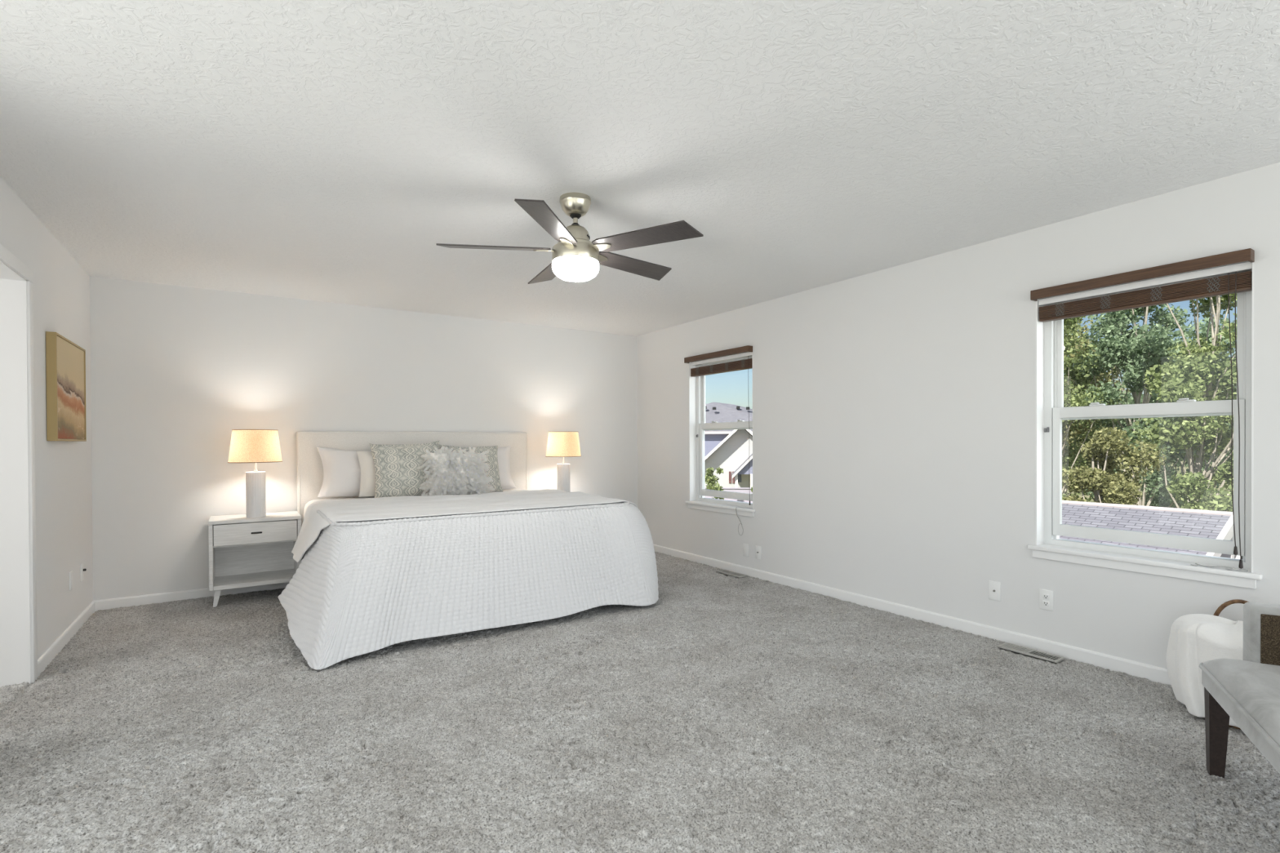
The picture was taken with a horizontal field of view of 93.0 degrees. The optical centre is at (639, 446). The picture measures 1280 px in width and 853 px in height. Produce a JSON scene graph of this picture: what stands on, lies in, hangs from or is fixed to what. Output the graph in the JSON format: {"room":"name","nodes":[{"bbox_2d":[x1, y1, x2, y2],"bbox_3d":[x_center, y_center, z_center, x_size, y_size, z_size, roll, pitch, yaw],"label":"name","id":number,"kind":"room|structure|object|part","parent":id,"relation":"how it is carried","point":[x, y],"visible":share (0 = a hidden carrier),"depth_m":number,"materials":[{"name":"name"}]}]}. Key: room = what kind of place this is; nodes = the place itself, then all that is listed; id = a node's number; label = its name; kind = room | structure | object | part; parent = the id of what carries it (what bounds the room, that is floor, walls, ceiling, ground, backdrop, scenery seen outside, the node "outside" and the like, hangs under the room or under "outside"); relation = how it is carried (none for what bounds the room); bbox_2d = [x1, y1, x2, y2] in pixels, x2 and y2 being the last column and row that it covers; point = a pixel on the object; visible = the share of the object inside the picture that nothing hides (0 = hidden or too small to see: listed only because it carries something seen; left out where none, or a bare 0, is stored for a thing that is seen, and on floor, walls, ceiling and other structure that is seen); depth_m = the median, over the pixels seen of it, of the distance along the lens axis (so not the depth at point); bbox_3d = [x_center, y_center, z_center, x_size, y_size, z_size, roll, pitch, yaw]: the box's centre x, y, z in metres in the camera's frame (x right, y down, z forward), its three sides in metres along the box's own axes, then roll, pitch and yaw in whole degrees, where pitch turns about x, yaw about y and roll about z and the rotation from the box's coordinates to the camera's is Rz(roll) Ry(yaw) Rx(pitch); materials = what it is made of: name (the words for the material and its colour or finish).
{"room":"bedroom","nodes":[
{"label":"bedroom","id":0,"kind":"room"},
{"bbox_2d":[0,176,93,659],"bbox_3d":[-1.497,0.090,0.510,0.120,2.640,9.698,-1,0,-33],"label":"wall","id":1,"kind":"structure","parent":0,"point":[61,286],"depth_m":3.59,"materials":[{"name":"white paint"}]},
{"bbox_2d":[0,243,37,687],"bbox_3d":[-2.948,0.153,2.726,0.141,2.135,0.985,-1,0,-33],"label":"door","id":2,"kind":"structure","parent":1,"relation":"in","point":[18,566],"depth_m":3.08,"materials":[{"name":"white paint"}]},
{"bbox_2d":[45,331,86,441],"bbox_3d":[-3.535,-0.340,3.754,0.044,0.616,0.776,-1,0,-33],"label":"framed painting","id":3,"kind":"object","parent":1,"relation":"attached to","point":[65,361],"visible":1,"depth_m":3.63,"materials":[{"name":"gold metal"}]},
{"bbox_2d":[37,600,95,676],"bbox_3d":[-3.590,1.176,3.825,0.013,0.080,1.536,-1,0,-33],"label":"baseboard","id":4,"kind":"structure","parent":1,"relation":"attached to","point":[49,655],"depth_m":3.67,"materials":[{"name":"white paint"}]},
{"bbox_2d":[69,570,72,591],"bbox_3d":[-3.627,0.856,3.872,0.006,0.116,0.072,-1,0,-33],"label":"wall plate","id":5,"kind":"object","parent":1,"relation":"attached to","point":[71,571],"visible":1,"depth_m":3.86,"materials":[{"name":"white plastic"}]},
{"bbox_2d":[80,563,86,582],"bbox_3d":[-3.795,0.859,4.144,0.026,0.116,0.072,-1,0,-33],"label":"outlet cover","id":6,"kind":"object","parent":1,"relation":"attached to","point":[82,570],"visible":1,"depth_m":4.13,"materials":[{"name":"white plastic"}]},
{"bbox_2d":[89,275,637,600],"bbox_3d":[-2.071,0.055,5.838,4.780,2.640,0.165,-1,0,-33],"label":"wall","id":7,"kind":"structure","parent":0,"point":[175,370],"depth_m":5.10,"materials":[{"name":"white paint"}]},
{"bbox_2d":[94,582,288,611],"bbox_3d":[-2.017,1.156,5.772,4.780,0.080,0.013,-1,0,-33],"label":"baseboard","id":8,"kind":"structure","parent":7,"relation":"attached to","point":[104,604],"depth_m":4.71,"materials":[{"name":"white paint"}]},
{"bbox_2d":[0,0,1279,336],"bbox_3d":[-0.324,-1.328,0.938,8.130,0.180,10.933,-1,0,-33],"label":"ceiling","id":9,"kind":"structure","parent":0,"point":[317,150],"depth_m":2.40,"materials":[{"name":"white paint"}]},
{"bbox_2d":[435,192,703,284],"bbox_3d":[-0.342,-1.049,3.112,1.277,0.409,1.260,-1,0,-33],"label":"ceiling fan","id":10,"kind":"object","parent":9,"relation":"hanging from","point":[575,258],"visible":1,"depth_m":2.98,"materials":[{"name":"wood"}]},
{"bbox_3d":[-0.720,-0.989,3.029,0.545,0.039,0.137,0,0,-9],"label":"blade","id":11,"kind":"part","parent":10,"relation":"part of","materials":[{"name":"grey wood"}]},
{"bbox_3d":[-0.490,-0.993,3.435,0.137,0.039,0.545,0,0,-27],"label":"blade","id":12,"kind":"part","parent":10,"relation":"part of","materials":[{"name":"grey wood"}]},
{"bbox_3d":[-0.405,-0.988,2.685,0.137,0.039,0.545,0,0,9],"label":"blade","id":13,"kind":"part","parent":10,"relation":"part of","materials":[{"name":"grey wood"}]},
{"bbox_3d":[-0.325,-0.889,3.075,0.238,0.091,0.238,-1,0,-33],"label":"light globe","id":14,"kind":"part","parent":10,"relation":"part of","materials":[{"name":"white glass"}]},
{"bbox_3d":[-0.033,-0.994,3.342,0.545,0.039,0.137,-1,1,-45],"label":"blade","id":15,"kind":"part","parent":10,"relation":"part of","materials":[{"name":"grey wood"}]},
{"bbox_3d":[0.020,-0.991,2.878,0.545,0.039,0.137,0,0,27],"label":"blade","id":16,"kind":"part","parent":10,"relation":"part of","materials":[{"name":"grey wood"}]},
{"bbox_2d":[0,551,1279,852],"bbox_3d":[-0.110,1.226,1.329,6.480,0.064,9.533,-1,0,-33],"label":"floor","id":17,"kind":"structure","parent":0,"point":[722,713],"depth_m":2.47,"materials":[{"name":"carpet"}]},
{"bbox_2d":[208,511,301,607],"bbox_3d":[-3.043,0.874,4.816,0.600,0.646,0.414,-1,0,-33],"label":"nightstand","id":18,"kind":"object","parent":17,"relation":"on","point":[244,552],"visible":0.84,"depth_m":4.77,"materials":[{"name":"white wood"}]},
{"bbox_3d":[-3.284,0.826,4.660,0.026,0.490,0.410,-1,0,-33],"label":"panel","id":19,"kind":"part","parent":18,"relation":"part of","materials":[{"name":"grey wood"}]},
{"bbox_3d":[-3.169,1.134,4.554,0.054,0.129,0.045,-1,0,-33],"label":"leg","id":20,"kind":"part","parent":18,"relation":"part of","materials":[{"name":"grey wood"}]},
{"bbox_2d":[213,568,295,591],"bbox_3d":[-3.041,1.053,4.816,0.548,0.032,0.394,-1,0,-33],"label":"shelf","id":21,"kind":"object","parent":18,"relation":"attached to","point":[242,579],"depth_m":4.77,"materials":[{"name":"white wood"}]},
{"bbox_3d":[-3.154,0.817,4.984,0.548,0.478,0.012,-1,0,-33],"label":"panel","id":22,"kind":"part","parent":18,"relation":"part of","materials":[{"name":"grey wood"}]},
{"bbox_2d":[227,429,282,518],"bbox_3d":[-2.994,0.210,4.734,0.362,0.680,0.362,-1,0,-36],"label":"table lamp","id":23,"kind":"object","parent":18,"relation":"on","point":[246,446],"visible":1,"depth_m":4.66,"materials":[{"name":"white ceramic"}]},
{"bbox_3d":[-2.995,-0.003,4.733,0.356,0.248,0.356,-1,0,-33],"label":"lamp shade","id":24,"kind":"part","parent":23,"relation":"part of","materials":[{"name":"fabric"}]},
{"bbox_3d":[-2.940,0.663,4.657,0.540,0.157,0.022,-1,0,-33],"label":"drawer","id":25,"kind":"part","parent":18,"relation":"part of","materials":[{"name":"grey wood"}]},
{"bbox_3d":[-2.933,0.662,4.646,0.072,0.013,0.010,-1,0,-33],"label":"handle","id":26,"kind":"part","parent":18,"relation":"part of","materials":[{"name":"black metal"}]},
{"bbox_3d":[-2.804,0.822,4.976,0.026,0.490,0.410,-1,0,-33],"label":"panel","id":27,"kind":"part","parent":18,"relation":"part of","materials":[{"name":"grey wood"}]},
{"bbox_2d":[296,431,611,605],"bbox_3d":[-1.480,0.528,4.858,2.062,1.320,2.110,-1,0,-33],"label":"bed","id":28,"kind":"object","parent":17,"relation":"on","point":[309,466],"visible":0.14,"depth_m":5.39,"materials":[{"name":"fabric"}]},
{"bbox_3d":[-2.035,0.480,5.700,2.062,1.232,0.093,-1,0,-33],"label":"headboard","id":29,"kind":"part","parent":28,"relation":"part of","materials":[{"name":"fabric"}]},
{"bbox_2d":[303,489,527,541],"bbox_3d":[-1.447,0.612,4.808,2.000,0.349,2.040,-1,0,-33],"label":"sheet","id":30,"kind":"object","parent":28,"relation":"on","point":[308,503],"visible":0.08,"depth_m":5.07,"materials":[{"name":"white fabric"}]},
{"bbox_2d":[316,446,371,497],"bbox_3d":[-2.332,0.222,5.289,0.872,0.448,0.206,-1,0,-36],"label":"pillow","id":31,"kind":"object","parent":30,"relation":"on","point":[341,468],"visible":0.45,"depth_m":5.10,"materials":[{"name":"white fabric"}]},
{"bbox_2d":[355,451,375,497],"bbox_3d":[-2.080,0.236,5.286,0.713,0.399,0.186,-1,1,-38],"label":"pillow","id":32,"kind":"object","parent":30,"relation":"on","point":[367,482],"visible":0.18,"depth_m":5.09,"materials":[{"name":"white fabric"}]},
{"bbox_2d":[368,440,439,497],"bbox_3d":[-1.988,0.195,5.209,0.596,0.493,0.237,0,0,-28],"label":"throw pillow","id":33,"kind":"object","parent":30,"relation":"on","point":[396,465],"visible":0.78,"depth_m":5.11,"materials":[{"name":"grey fabric"}]},
{"bbox_2d":[417,446,495,496],"bbox_3d":[-1.586,0.241,5.263,0.475,0.380,0.211,-1,1,-39],"label":"fur pillow","id":34,"kind":"object","parent":30,"relation":"on","point":[446,472],"visible":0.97,"depth_m":5.16,"materials":[{"name":"white fur"}]},
{"bbox_2d":[291,488,638,562],"bbox_3d":[-1.243,0.587,4.621,2.393,0.394,1.437,-1,0,-33],"label":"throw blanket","id":35,"kind":"object","parent":30,"relation":"on","point":[393,507],"visible":0.89,"depth_m":4.30,"materials":[{"name":"white fabric"}]},
{"bbox_2d":[439,444,502,492],"bbox_3d":[-1.550,0.205,5.587,0.573,0.452,0.227,0,0,-33],"label":"throw pillow","id":36,"kind":"object","parent":30,"relation":"on","point":[492,459],"visible":0.31,"depth_m":5.65,"materials":[{"name":"grey fabric"}]},
{"bbox_2d":[438,445,516,488],"bbox_3d":[-1.602,0.214,5.763,0.850,0.431,0.208,0,0,-30],"label":"pillow","id":37,"kind":"object","parent":30,"relation":"on","point":[503,453],"visible":0.27,"depth_m":5.89,"materials":[{"name":"white fabric"}]},
{"bbox_2d":[278,501,658,670],"bbox_3d":[-1.172,0.800,4.369,2.433,0.765,1.318,-1,0,-33],"label":"quilt","id":38,"kind":"object","parent":28,"relation":"on","point":[375,584],"visible":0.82,"depth_m":3.74,"materials":[{"name":"white fabric"}]},
{"bbox_2d":[716,569,747,577],"bbox_3d":[0.839,1.163,5.549,0.105,0.013,0.310,-1,0,-33],"label":"floor vent","id":39,"kind":"object","parent":17,"relation":"in","point":[723,571],"visible":1,"depth_m":5.53,"materials":[{"name":"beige metal"}]},
{"bbox_2d":[997,642,1065,662],"bbox_3d":[2.219,1.171,3.452,0.105,0.013,0.310,-1,0,-33],"label":"floor vent","id":40,"kind":"object","parent":17,"relation":"in","point":[1015,648],"visible":1,"depth_m":3.44,"materials":[{"name":"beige metal"}]},
{"bbox_2d":[1213,599,1248,729],"bbox_3d":[2.598,0.937,2.642,0.348,0.494,0.348,-1,0,-33],"label":"wicker basket","id":41,"kind":"object","parent":17,"relation":"on","point":[1221,607],"visible":0.1,"depth_m":2.76,"materials":[{"name":"brown wicker"}]},
{"bbox_2d":[1165,613,1243,727],"bbox_3d":[2.549,0.955,2.617,0.339,0.427,0.468,-1,0,-33],"label":"blanket","id":42,"kind":"object","parent":41,"relation":"in","point":[1194,639],"visible":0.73,"depth_m":2.62,"materials":[{"name":"white fabric"}]},
{"bbox_3d":[2.701,0.770,2.727,0.017,0.164,0.213,-1,0,-33],"label":"handle","id":43,"kind":"part","parent":41,"relation":"part of","materials":[{"name":"wicker"}]},
{"bbox_2d":[1228,724,1240,729],"bbox_3d":[2.598,1.016,2.642,0.330,0.336,0.330,-1,0,-33],"label":"basket","id":44,"kind":"object","parent":41,"relation":"on","point":[1229,726],"depth_m":2.55,"materials":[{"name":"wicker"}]},
{"bbox_2d":[1199,601,1279,777],"bbox_3d":[1.970,0.793,1.393,0.710,0.808,1.600,0,0,30],"label":"settee","id":45,"kind":"object","parent":17,"relation":"on","point":[1246,691],"visible":1,"depth_m":2.07,"materials":[{"name":"grey fabric"}]},
{"bbox_3d":[2.084,1.033,2.193,0.060,0.316,0.064,0,0,30],"label":"leg","id":46,"kind":"part","parent":45,"relation":"part of","materials":[{"name":"brown wood"}]},
{"bbox_3d":[1.944,0.844,1.435,0.598,0.078,1.495,0,0,30],"label":"seat rail","id":47,"kind":"part","parent":45,"relation":"part of","materials":[{"name":"grey fabric"}]},
{"bbox_2d":[1202,658,1279,746],"bbox_3d":[1.943,0.778,1.435,0.600,0.056,1.495,0,0,30],"label":"seat cushion","id":48,"kind":"object","parent":45,"relation":"on","point":[1252,686],"depth_m":1.93,"materials":[{"name":"grey fabric"}]},
{"bbox_3d":[2.383,0.724,2.017,0.542,0.338,0.105,0,0,30],"label":"arm","id":49,"kind":"part","parent":45,"relation":"part of","materials":[{"name":"brown wicker"}]},
{"bbox_3d":[2.349,0.670,1.976,0.480,0.186,0.008,0,0,30],"label":"arm panel","id":50,"kind":"part","parent":45,"relation":"part of","materials":[{"name":"brown fabric"}]},
{"bbox_3d":[-0.817,0.854,6.282,0.600,0.646,0.414,-1,0,-33],"label":"nightstand","id":51,"kind":"object","parent":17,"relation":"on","visible":0},
{"bbox_2d":[545,431,581,492],"bbox_3d":[-0.779,0.191,6.192,0.362,0.680,0.362,-1,0,-36],"label":"table lamp","id":52,"kind":"object","parent":51,"relation":"on","point":[560,444],"visible":0.77,"depth_m":6.08,"materials":[{"name":"white fabric"}]},
{"bbox_3d":[-0.780,-0.022,6.191,0.356,0.248,0.356,-1,0,-33],"label":"lamp shade","id":53,"kind":"part","parent":52,"relation":"part of","materials":[{"name":"fabric"}]},
{"bbox_2d":[636,162,1279,668],"bbox_3d":[2.615,0.054,3.217,0.165,2.640,9.698,-1,0,-33],"label":"wall","id":54,"kind":"structure","parent":0,"point":[894,408],"depth_m":4.00,"materials":[{"name":"white paint"}]},
{"bbox_2d":[684,351,755,517],"bbox_3d":[0.816,-0.118,5.910,0.192,1.509,0.996,-1,0,-33],"label":"window","id":55,"kind":"structure","parent":54,"relation":"in","point":[698,424],"depth_m":6.25,"materials":[{"name":"white paint"}]},
{"bbox_2d":[684,345,752,505],"bbox_3d":[0.764,-0.187,5.875,0.124,1.440,0.936,-1,0,-33],"label":"window blind","id":56,"kind":"object","parent":55,"relation":"attached to","point":[745,364],"visible":0.96,"depth_m":5.82,"materials":[{"name":"brown wood"}]},
{"bbox_3d":[0.793,-0.722,5.892,0.050,0.014,0.908,-1,0,-33],"label":"rail","id":57,"kind":"part","parent":56,"relation":"part of","materials":[{"name":"brown wood"}]},
{"bbox_2d":[735,506,743,535],"bbox_3d":[0.917,0.692,5.613,0.038,0.266,0.072,-1,0,-33],"label":"loop","id":58,"kind":"object","parent":56,"relation":"hanging from","point":[736,507],"visible":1,"depth_m":5.62,"materials":[{"name":"grey fabric"}]},
{"bbox_3d":[0.992,-0.160,5.529,0.006,1.330,0.027,0,0,-15],"label":"pull cord","id":59,"kind":"part","parent":56,"relation":"part of","materials":[{"name":"grey plastic"}]},
{"bbox_3d":[0.792,0.579,5.896,0.126,0.025,0.996,-1,0,-33],"label":"sill","id":60,"kind":"part","parent":55,"relation":"part of","materials":[{"name":"white paint"}]},
{"bbox_3d":[0.855,0.136,5.936,0.030,0.743,0.836,-1,0,-33],"label":"sash","id":61,"kind":"part","parent":55,"relation":"part of","materials":[{"name":"white plastic"}]},
{"bbox_3d":[0.878,-0.503,5.949,0.028,0.680,0.836,-1,0,-33],"label":"sash","id":62,"kind":"part","parent":55,"relation":"part of","materials":[{"name":"white plastic"}]},
{"bbox_2d":[742,543,748,556],"bbox_3d":[0.970,0.952,5.571,0.006,0.116,0.072,-1,0,-33],"label":"wall plate","id":63,"kind":"object","parent":54,"relation":"attached to","point":[745,547],"visible":1,"depth_m":5.57,"materials":[{"name":"white plastic"}]},
{"bbox_2d":[755,545,761,559],"bbox_3d":[1.054,0.948,5.433,0.018,0.116,0.072,-1,0,-33],"label":"outlet cover","id":64,"kind":"object","parent":54,"relation":"attached to","point":[757,548],"visible":1,"depth_m":5.43,"materials":[{"name":"white plastic"}]},
{"bbox_2d":[653,544,1171,684],"bbox_3d":[2.591,1.155,3.106,0.013,0.080,9.533,-1,0,-33],"label":"baseboard","id":65,"kind":"structure","parent":54,"relation":"attached to","point":[1153,673],"depth_m":3.92,"materials":[{"name":"white paint"}]},
{"bbox_2d":[988,580,1000,601],"bbox_3d":[2.175,0.887,3.730,0.018,0.116,0.072,-1,0,-33],"label":"outlet cover","id":66,"kind":"object","parent":54,"relation":"attached to","point":[994,587],"visible":1,"depth_m":3.73,"materials":[{"name":"white plastic"}]},
{"bbox_2d":[1039,588,1053,611],"bbox_3d":[2.335,0.883,3.492,0.010,0.116,0.072,-1,0,-33],"label":"outlet cover","id":67,"kind":"object","parent":54,"relation":"attached to","point":[1046,597],"visible":1,"depth_m":3.49,"materials":[{"name":"white plastic"}]},
{"bbox_2d":[1042,593,1048,599],"bbox_3d":[2.333,0.863,3.491,0.004,0.029,0.034,-1,0,-33],"label":"receptacle","id":68,"kind":"object","parent":67,"relation":"attached to","point":[1045,596],"depth_m":3.49,"materials":[{"name":"white plastic"}]},
{"bbox_2d":[1042,600,1048,606],"bbox_3d":[2.334,0.903,3.491,0.004,0.029,0.034,-1,0,-33],"label":"receptacle","id":69,"kind":"object","parent":67,"relation":"attached to","point":[1045,603],"depth_m":3.49,"materials":[{"name":"white plastic"}]},
{"bbox_2d":[1026,261,1262,589],"bbox_3d":[2.606,-0.106,3.191,0.192,1.509,0.974,-1,0,-33],"label":"window","id":70,"kind":"structure","parent":54,"relation":"in","point":[1051,411],"depth_m":3.17,"materials":[{"name":"white paint"}]},
{"bbox_2d":[1030,248,1254,568],"bbox_3d":[2.554,-0.166,3.156,0.124,1.460,0.914,-1,0,-33],"label":"window blind","id":71,"kind":"object","parent":70,"relation":"attached to","point":[1231,283],"visible":0.98,"depth_m":3.06,"materials":[{"name":"brown wood"}]},
{"bbox_3d":[2.376,-0.774,3.438,0.008,0.072,0.048,-1,0,-33],"label":"ladder cord","id":72,"kind":"part","parent":71,"relation":"part of","materials":[{"name":"brown fabric"}]},
{"bbox_3d":[2.495,-0.773,3.257,0.008,0.072,0.048,-1,0,-33],"label":"ladder cord","id":73,"kind":"part","parent":71,"relation":"part of","materials":[{"name":"brown fabric"}]},
{"bbox_3d":[2.582,-0.731,3.173,0.050,0.014,0.886,-1,0,-33],"label":"rail","id":74,"kind":"part","parent":71,"relation":"part of","materials":[{"name":"brown wood"}]},
{"bbox_3d":[2.614,-0.772,3.076,0.008,0.072,0.048,-1,0,-33],"label":"ladder cord","id":75,"kind":"part","parent":71,"relation":"part of","materials":[{"name":"brown fabric"}]},
{"bbox_3d":[2.733,-0.771,2.895,0.008,0.072,0.048,-1,0,-33],"label":"ladder cord","id":76,"kind":"part","parent":71,"relation":"part of","materials":[{"name":"brown fabric"}]},
{"bbox_3d":[2.764,-0.169,2.836,0.006,1.290,0.032,0,0,-15],"label":"pull cord","id":77,"kind":"part","parent":71,"relation":"part of","materials":[{"name":"grey plastic"}]},
{"bbox_3d":[2.776,-0.139,2.819,0.006,1.350,0.027,0,0,-15],"label":"pull cord","id":78,"kind":"part","parent":71,"relation":"part of","materials":[{"name":"grey plastic"}]},
{"bbox_3d":[2.581,0.590,3.178,0.126,0.025,0.974,-1,0,-33],"label":"sill","id":79,"kind":"part","parent":70,"relation":"part of","materials":[{"name":"white paint"}]},
{"bbox_3d":[2.644,0.147,3.217,0.030,0.743,0.814,-1,0,-33],"label":"sash","id":80,"kind":"part","parent":70,"relation":"part of","materials":[{"name":"white plastic"}]},
{"bbox_3d":[2.668,-0.491,3.230,0.028,0.680,0.814,-1,0,-33],"label":"sash","id":81,"kind":"part","parent":70,"relation":"part of","materials":[{"name":"white plastic"}]},
{"bbox_2d":[1191,563,1248,571],"bbox_3d":[2.734,0.572,2.870,0.040,0.010,0.195,-1,0,-33],"label":"coil","id":82,"kind":"object","parent":70,"relation":"on","point":[1227,568],"visible":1,"depth_m":2.86,"materials":[{"name":"grey"}]},
{"label":"outside","id":83,"kind":"structure","parent":0,"visible":0},
{"bbox_2d":[1066,459,1233,505],"bbox_3d":[33.641,3.765,58.074,240.000,0.001,240.000,-1,0,-33],"label":"ground","id":84,"kind":"structure","parent":83,"point":[1080,495],"depth_m":55.78,"materials":[{"name":"green plant"}]},
{"bbox_2d":[705,466,724,499],"bbox_3d":[4.531,2.260,36.997,1.316,2.065,1.838,-1,0,-33],"label":"shrub","id":85,"kind":"object","parent":84,"relation":"on","point":[710,479],"visible":0.79,"depth_m":36.92,"materials":[{"name":"green plant"}]},
{"bbox_2d":[704,402,752,487],"bbox_3d":[7.044,1.764,49.371,18.961,11.217,15.080,0,0,8],"label":"neighbor house","id":86,"kind":"structure","parent":84,"relation":"on","point":[731,451],"depth_m":44.58,"materials":[{"name":"grey"}]},
{"bbox_2d":[728,471,731,483],"bbox_3d":[6.595,2.269,44.498,0.169,0.858,0.058,0,0,8],"label":"shutter","id":87,"kind":"object","parent":86,"relation":"hanging from","point":[730,473],"depth_m":44.47,"materials":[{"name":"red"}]},
{"bbox_3d":[6.695,3.895,42.153,0.183,3.965,0.200,0,0,8],"label":"porch post","id":88,"kind":"part","parent":86,"relation":"part of","materials":[{"name":"white"}]},
{"bbox_3d":[7.725,3.892,42.004,0.183,3.965,0.200,0,0,8],"label":"porch post","id":89,"kind":"part","parent":86,"relation":"part of","materials":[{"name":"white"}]},
{"bbox_2d":[705,487,752,502],"bbox_3d":[5.459,3.335,39.044,10.000,1.360,0.200,0,0,8],"label":"fence","id":90,"kind":"object","parent":84,"relation":"on","point":[742,490],"visible":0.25,"depth_m":38.88,"materials":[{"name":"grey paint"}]},
{"bbox_2d":[1062,315,1125,502],"bbox_3d":[12.241,-0.564,18.125,4.084,9.420,3.921,-1,1,-40],"label":"leafy tree","id":91,"kind":"object","parent":84,"relation":"on","point":[1070,400],"visible":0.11,"depth_m":17.41,"materials":[{"name":"green plant"}]},
{"bbox_2d":[1062,319,1131,494],"bbox_3d":[16.049,-0.605,23.431,5.024,9.395,5.228,0,0,26],"label":"leafy tree","id":92,"kind":"object","parent":84,"relation":"on","point":[1107,378],"visible":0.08,"depth_m":22.58,"materials":[{"name":"green plant"}]},
{"bbox_2d":[1062,426,1166,505],"bbox_3d":[10.380,1.874,13.460,2.172,4.642,1.922,-1,1,-43],"label":"bush","id":93,"kind":"object","parent":84,"relation":"on","point":[1114,487],"visible":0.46,"depth_m":13.24,"materials":[{"name":"green plant"}]},
{"bbox_2d":[1075,303,1206,507],"bbox_3d":[13.657,-0.665,16.671,2.942,9.604,2.999,-1,0,-33],"label":"leafy tree","id":94,"kind":"object","parent":84,"relation":"on","point":[1143,348],"visible":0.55,"depth_m":16.42,"materials":[{"name":"green plant"}]},
{"bbox_2d":[1059,500,1242,559],"bbox_3d":[6.967,2.570,11.277,4.700,3.260,6.040,-1,0,-33],"label":"roof","id":95,"kind":"object","parent":84,"relation":"on","point":[1211,524],"visible":0.08,"depth_m":9.25,"materials":[{"name":"grey"}]},
{"bbox_2d":[1095,317,1236,509],"bbox_3d":[17.286,0.010,19.420,4.439,8.215,4.962,0,0,21],"label":"leafy tree","id":96,"kind":"object","parent":84,"relation":"on","point":[1203,330],"visible":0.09,"depth_m":19.26,"materials":[{"name":"green plant"}]},
{"bbox_2d":[1128,293,1236,508],"bbox_3d":[12.835,-0.506,13.619,2.958,9.354,2.700,-1,0,-38],"label":"leafy tree","id":97,"kind":"object","parent":84,"relation":"on","point":[1197,370],"visible":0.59,"depth_m":13.54,"materials":[{"name":"green plant"}]},
{"bbox_2d":[1165,451,1233,511],"bbox_3d":[11.520,1.888,11.501,2.120,4.636,2.189,0,0,-22],"label":"bush","id":98,"kind":"object","parent":84,"relation":"on","point":[1189,484],"visible":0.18,"depth_m":11.89,"materials":[{"name":"green plant"}]}
]}

